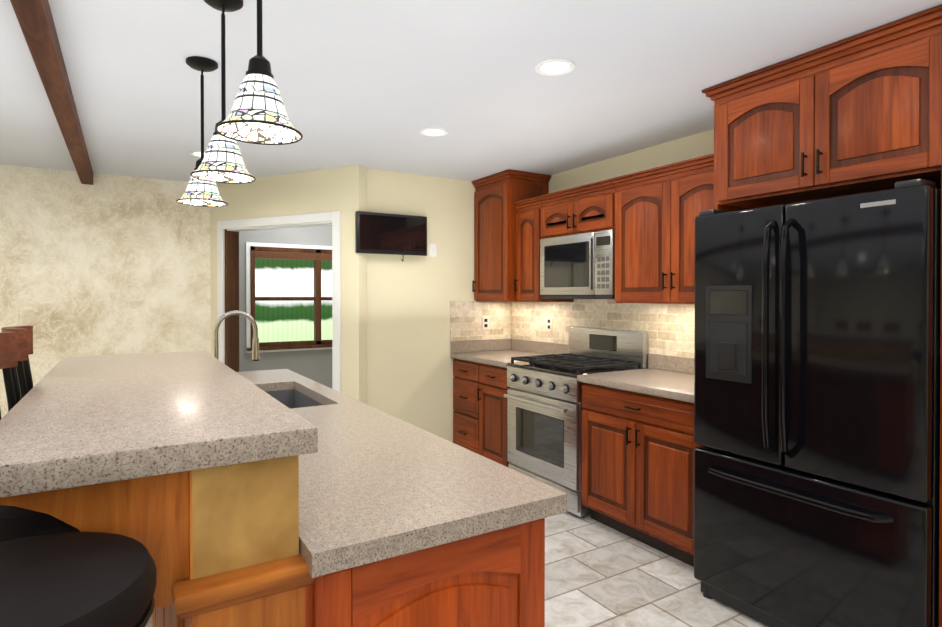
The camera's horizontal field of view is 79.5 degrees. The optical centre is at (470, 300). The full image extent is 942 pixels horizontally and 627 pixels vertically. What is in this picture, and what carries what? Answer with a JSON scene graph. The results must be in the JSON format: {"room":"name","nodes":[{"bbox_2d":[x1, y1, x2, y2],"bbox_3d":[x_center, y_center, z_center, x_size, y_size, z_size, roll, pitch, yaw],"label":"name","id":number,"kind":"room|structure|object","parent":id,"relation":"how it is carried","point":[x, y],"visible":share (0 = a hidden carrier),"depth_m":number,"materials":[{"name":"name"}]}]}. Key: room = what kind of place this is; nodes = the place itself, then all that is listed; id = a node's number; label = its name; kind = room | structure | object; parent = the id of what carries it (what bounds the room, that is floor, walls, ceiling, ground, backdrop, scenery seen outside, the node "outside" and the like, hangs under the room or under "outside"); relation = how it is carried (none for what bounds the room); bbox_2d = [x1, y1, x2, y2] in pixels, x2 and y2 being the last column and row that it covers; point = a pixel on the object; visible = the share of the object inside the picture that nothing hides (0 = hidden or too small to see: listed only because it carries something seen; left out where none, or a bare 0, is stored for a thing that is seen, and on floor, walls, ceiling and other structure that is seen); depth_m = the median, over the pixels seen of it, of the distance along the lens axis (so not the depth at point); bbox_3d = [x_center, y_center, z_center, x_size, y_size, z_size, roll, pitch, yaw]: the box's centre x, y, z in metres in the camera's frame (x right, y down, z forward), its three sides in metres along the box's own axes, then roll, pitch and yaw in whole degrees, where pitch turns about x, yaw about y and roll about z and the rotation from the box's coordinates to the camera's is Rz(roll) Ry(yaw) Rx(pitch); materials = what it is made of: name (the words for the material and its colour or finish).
{"room":"kitchen","nodes":[
{"label":"kitchen","id":0,"kind":"room"},
{"bbox_2d":[0,164,210,418],"bbox_3d":[-4.488,0.161,3.891,4.930,2.420,0.100,0,1,-31],"label":"wall","id":1,"kind":"structure","parent":0,"point":[106,264],"depth_m":4.69,"materials":[{"name":"beige paint"}]},
{"bbox_2d":[239,225,331,388],"bbox_3d":[-2.632,0.140,6.604,3.725,2.420,0.100,0,1,-31],"label":"wall","id":2,"kind":"structure","parent":0,"point":[315,365],"depth_m":6.80,"materials":[{"name":"grey paint"}]},
{"bbox_2d":[246,242,331,352],"bbox_3d":[-1.888,-0.043,6.992,1.680,1.280,0.130,0,1,-31],"label":"window","id":3,"kind":"structure","parent":2,"relation":"in","point":[317,254],"depth_m":6.77,"materials":[{"name":"brown wood"}]},
{"bbox_2d":[210,165,366,403],"bbox_3d":[-1.590,0.154,4.802,1.668,2.420,0.100,0,1,27],"label":"wall","id":4,"kind":"structure","parent":0,"point":[343,190],"depth_m":4.47,"materials":[{"name":"yellow paint"}]},
{"bbox_2d":[217,211,340,392],"bbox_3d":[-1.617,0.327,4.824,1.385,2.075,0.148,0,1,27],"label":"door frame","id":5,"kind":"structure","parent":4,"relation":"attached to","point":[229,341],"depth_m":4.99,"materials":[{"name":"white wood"}]},
{"bbox_2d":[367,168,509,442],"bbox_3d":[-0.314,0.154,4.878,1.565,2.420,0.100,0,1,-31],"label":"wall","id":6,"kind":"structure","parent":0,"point":[410,298],"depth_m":4.75,"materials":[{"name":"yellow paint"}]},
{"bbox_2d":[355,211,426,260],"bbox_3d":[-0.644,-0.506,4.550,0.605,0.376,0.106,0,1,-31],"label":"wall-mounted tv","id":7,"kind":"object","parent":6,"relation":"attached to","point":[388,233],"visible":0.98,"depth_m":4.49,"materials":[{"name":"black plastic"}]},
{"bbox_2d":[429,244,436,256],"bbox_3d":[-0.322,-0.431,4.806,0.070,0.110,0.008,0,1,-31],"label":"light switch","id":8,"kind":"object","parent":6,"relation":"attached to","point":[432,250],"visible":1,"depth_m":4.80,"materials":[{"name":"white plastic"}]},
{"bbox_2d":[145,511,768,626],"bbox_3d":[-1.724,1.417,1.838,7.500,0.060,11.600,0,1,-31],"label":"floor","id":9,"kind":"structure","parent":0,"point":[598,574],"depth_m":2.75,"materials":[{"name":"tile"}]},
{"bbox_2d":[0,332,17,419],"bbox_3d":[-1.134,0.739,1.595,0.409,1.300,0.393,0,1,-31],"label":"bar stool","id":10,"kind":"object","parent":9,"relation":"on","point":[8,351],"depth_m":1.60,"materials":[{"name":"black wood"}]},
{"bbox_2d":[1,326,32,402],"bbox_3d":[-1.363,0.736,1.971,0.409,1.300,0.393,0,1,-31],"label":"bar stool","id":11,"kind":"object","parent":9,"relation":"on","point":[22,379],"depth_m":1.80,"materials":[{"name":"black wood"}]},
{"bbox_2d":[0,505,79,541],"bbox_3d":[-0.907,0.742,1.218,0.408,1.300,0.393,0,1,-31],"label":"bar stool","id":12,"kind":"object","parent":9,"relation":"on","point":[16,522],"visible":0.08,"depth_m":1.06,"materials":[{"name":"black leather"}]},
{"bbox_2d":[0,532,156,626],"bbox_3d":[-0.649,0.738,0.772,0.415,1.315,0.407,0,1,-31],"label":"bar stool","id":13,"kind":"object","parent":9,"relation":"on","point":[85,579],"visible":1,"depth_m":0.78,"materials":[{"name":"black leather"}]},
{"bbox_2d":[0,354,566,626],"bbox_3d":[-0.976,0.837,2.325,1.168,1.092,2.840,0,1,-31],"label":"kitchen island","id":14,"kind":"object","parent":9,"relation":"on","point":[224,494],"depth_m":1.19,"materials":[{"name":"brown wood"}]},
{"bbox_2d":[0,351,319,490],"bbox_3d":[-1.016,0.269,1.763,0.551,0.050,1.850,0,1,-31],"label":"island countertop","id":15,"kind":"structure","parent":14,"relation":"on","point":[88,417],"depth_m":1.17,"materials":[{"name":"beige stone"}]},
{"bbox_2d":[214,310,259,360],"bbox_3d":[-1.194,0.255,2.878,0.239,0.415,0.112,0,1,-31],"label":"faucet","id":16,"kind":"object","parent":14,"relation":"on","point":[255,349],"visible":0.73,"depth_m":2.91,"materials":[{"name":"silver metal"}]},
{"bbox_2d":[450,338,568,466],"bbox_3d":[0.312,0.858,4.707,0.676,1.015,0.851,0,1,-31],"label":"base cabinet","id":17,"kind":"object","parent":9,"relation":"on","point":[480,387],"visible":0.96,"depth_m":4.60,"materials":[{"name":"brown wood"}]},
{"bbox_2d":[503,327,647,517],"bbox_3d":[0.709,0.790,4.003,0.711,1.160,0.758,0,1,-31],"label":"range","id":18,"kind":"object","parent":9,"relation":"on","point":[543,395],"visible":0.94,"depth_m":3.85,"materials":[{"name":"silver metal"}]},
{"bbox_2d":[577,353,700,566],"bbox_3d":[1.167,0.869,3.305,0.676,1.015,0.906,0,1,-31],"label":"base cabinet","id":19,"kind":"object","parent":9,"relation":"on","point":[639,445],"visible":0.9,"depth_m":3.15,"materials":[{"name":"brown wood"}]},
{"bbox_2d":[694,179,941,626],"bbox_3d":[1.568,0.483,2.451,0.822,1.800,0.907,0,1,-31],"label":"refrigerator","id":20,"kind":"object","parent":9,"relation":"on","point":[817,333],"visible":1,"depth_m":2.17,"materials":[{"name":"black metal"}]},
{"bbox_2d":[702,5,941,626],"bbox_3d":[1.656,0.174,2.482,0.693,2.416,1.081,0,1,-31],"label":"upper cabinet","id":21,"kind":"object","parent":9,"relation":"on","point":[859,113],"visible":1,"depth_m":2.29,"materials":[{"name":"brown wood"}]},
{"bbox_2d":[0,0,941,181],"bbox_3d":[-1.724,-1.072,1.818,7.500,0.080,11.600,0,1,-31],"label":"ceiling","id":22,"kind":"structure","parent":0,"point":[376,84],"depth_m":2.60,"materials":[{"name":"white paint"}]},
{"bbox_2d":[10,0,92,184],"bbox_3d":[-0.839,-0.975,0.865,0.082,0.100,8.850,0,1,-31],"label":"ceiling beam","id":23,"kind":"structure","parent":22,"relation":"attached to","point":[36,22],"depth_m":2.34,"materials":[{"name":"brown wood"}]},
{"bbox_2d":[190,151,205,156],"bbox_3d":[-1.912,-1.046,4.047,0.176,0.008,0.176,0,1,-31],"label":"recessed light","id":24,"kind":"object","parent":22,"relation":"in","point":[196,153],"visible":0.5,"depth_m":4.02,"materials":[{"name":"white glass"}]},
{"bbox_2d":[176,56,227,206],"bbox_3d":[-1.168,-0.731,2.465,0.205,0.612,0.206,0,1,-31],"label":"pendant light","id":25,"kind":"object","parent":22,"relation":"hanging from","point":[200,193],"visible":0.81,"depth_m":2.44,"materials":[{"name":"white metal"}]},
{"bbox_2d":[190,0,255,183],"bbox_3d":[-0.845,-0.727,1.935,0.205,0.612,0.206,0,1,-31],"label":"pendant light","id":26,"kind":"object","parent":22,"relation":"hanging from","point":[222,162],"visible":0.88,"depth_m":1.92,"materials":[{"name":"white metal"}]},
{"bbox_2d":[215,0,302,144],"bbox_3d":[-0.528,-0.723,1.415,0.205,0.612,0.206,0,1,-31],"label":"pendant light","id":27,"kind":"object","parent":22,"relation":"hanging from","point":[258,115],"visible":1,"depth_m":1.39,"materials":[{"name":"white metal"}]},
{"bbox_2d":[419,127,447,136],"bbox_3d":[-0.230,-1.041,3.497,0.176,0.008,0.176,0,1,-31],"label":"recessed light","id":28,"kind":"object","parent":22,"relation":"in","point":[433,131],"visible":0.98,"depth_m":3.48,"materials":[{"name":"white glass"}]},
{"bbox_2d":[535,59,574,75],"bbox_3d":[0.371,-1.034,2.511,0.176,0.008,0.176,0,1,-31],"label":"recessed light","id":29,"kind":"object","parent":22,"relation":"in","point":[553,67],"visible":1,"depth_m":2.51,"materials":[{"name":"white glass"}]},
{"bbox_2d":[531,129,713,357],"bbox_3d":[1.370,0.163,3.716,0.100,2.420,11.600,0,1,-31],"label":"wall","id":30,"kind":"structure","parent":0,"point":[685,148],"depth_m":3.94,"materials":[{"name":"yellow paint"}]},
{"bbox_2d":[472,169,551,301],"bbox_3d":[0.335,-0.524,4.872,0.454,1.056,0.567,0,1,-31],"label":"upper cabinet","id":31,"kind":"object","parent":30,"relation":"attached to","point":[496,195],"visible":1,"depth_m":4.71,"materials":[{"name":"brown wood"}]},
{"bbox_2d":[513,197,573,301],"bbox_3d":[0.574,-0.396,4.548,0.384,0.805,0.318,0,1,-31],"label":"upper cabinet","id":32,"kind":"object","parent":30,"relation":"attached to","point":[528,238],"visible":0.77,"depth_m":4.45,"materials":[{"name":"brown wood"}]},
{"bbox_2d":[450,299,694,357],"bbox_3d":[0.756,0.221,3.995,0.656,0.500,2.522,0,1,-31],"label":"tile backsplash","id":33,"kind":"structure","parent":30,"relation":"attached to","point":[669,328],"depth_m":4.52,"materials":[{"name":"tile"}]},
{"bbox_2d":[482,316,488,329],"bbox_3d":[0.132,0.197,5.076,0.072,0.116,0.008,0,1,-31],"label":"outlet","id":34,"kind":"object","parent":33,"relation":"attached to","point":[485,322],"visible":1,"depth_m":5.07,"materials":[{"name":"beige plastic"}]},
{"bbox_2d":[546,317,551,330],"bbox_3d":[0.656,0.195,4.762,0.008,0.116,0.072,0,1,-31],"label":"outlet","id":35,"kind":"object","parent":33,"relation":"attached to","point":[548,323],"visible":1,"depth_m":4.76,"materials":[{"name":"beige plastic"}]},
{"bbox_2d":[537,179,615,238],"bbox_3d":[0.857,-0.635,4.082,0.384,0.320,0.766,0,1,-31],"label":"upper cabinet","id":36,"kind":"object","parent":30,"relation":"attached to","point":[588,208],"visible":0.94,"depth_m":3.95,"materials":[{"name":"brown wood"}]},
{"bbox_2d":[540,229,614,298],"bbox_3d":[0.866,-0.242,4.090,0.344,0.456,0.758,0,1,-31],"label":"over-the-range microwave","id":37,"kind":"object","parent":36,"relation":"attached to","point":[579,266],"visible":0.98,"depth_m":3.95,"materials":[{"name":"grey metal"}]},
{"bbox_2d":[611,154,713,303],"bbox_3d":[1.292,-0.387,3.371,0.384,0.805,0.900,0,1,-31],"label":"upper cabinet","id":38,"kind":"object","parent":30,"relation":"attached to","point":[658,209],"visible":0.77,"depth_m":3.36,"materials":[{"name":"brown wood"}]},
{"label":"outside","id":39,"kind":"structure","parent":0,"visible":0},
{"bbox_2d":[255,258,331,341],"bbox_3d":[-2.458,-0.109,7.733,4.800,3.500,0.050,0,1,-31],"label":"view","id":40,"kind":"structure","parent":39,"point":[278,321],"depth_m":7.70,"materials":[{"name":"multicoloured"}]}
]}

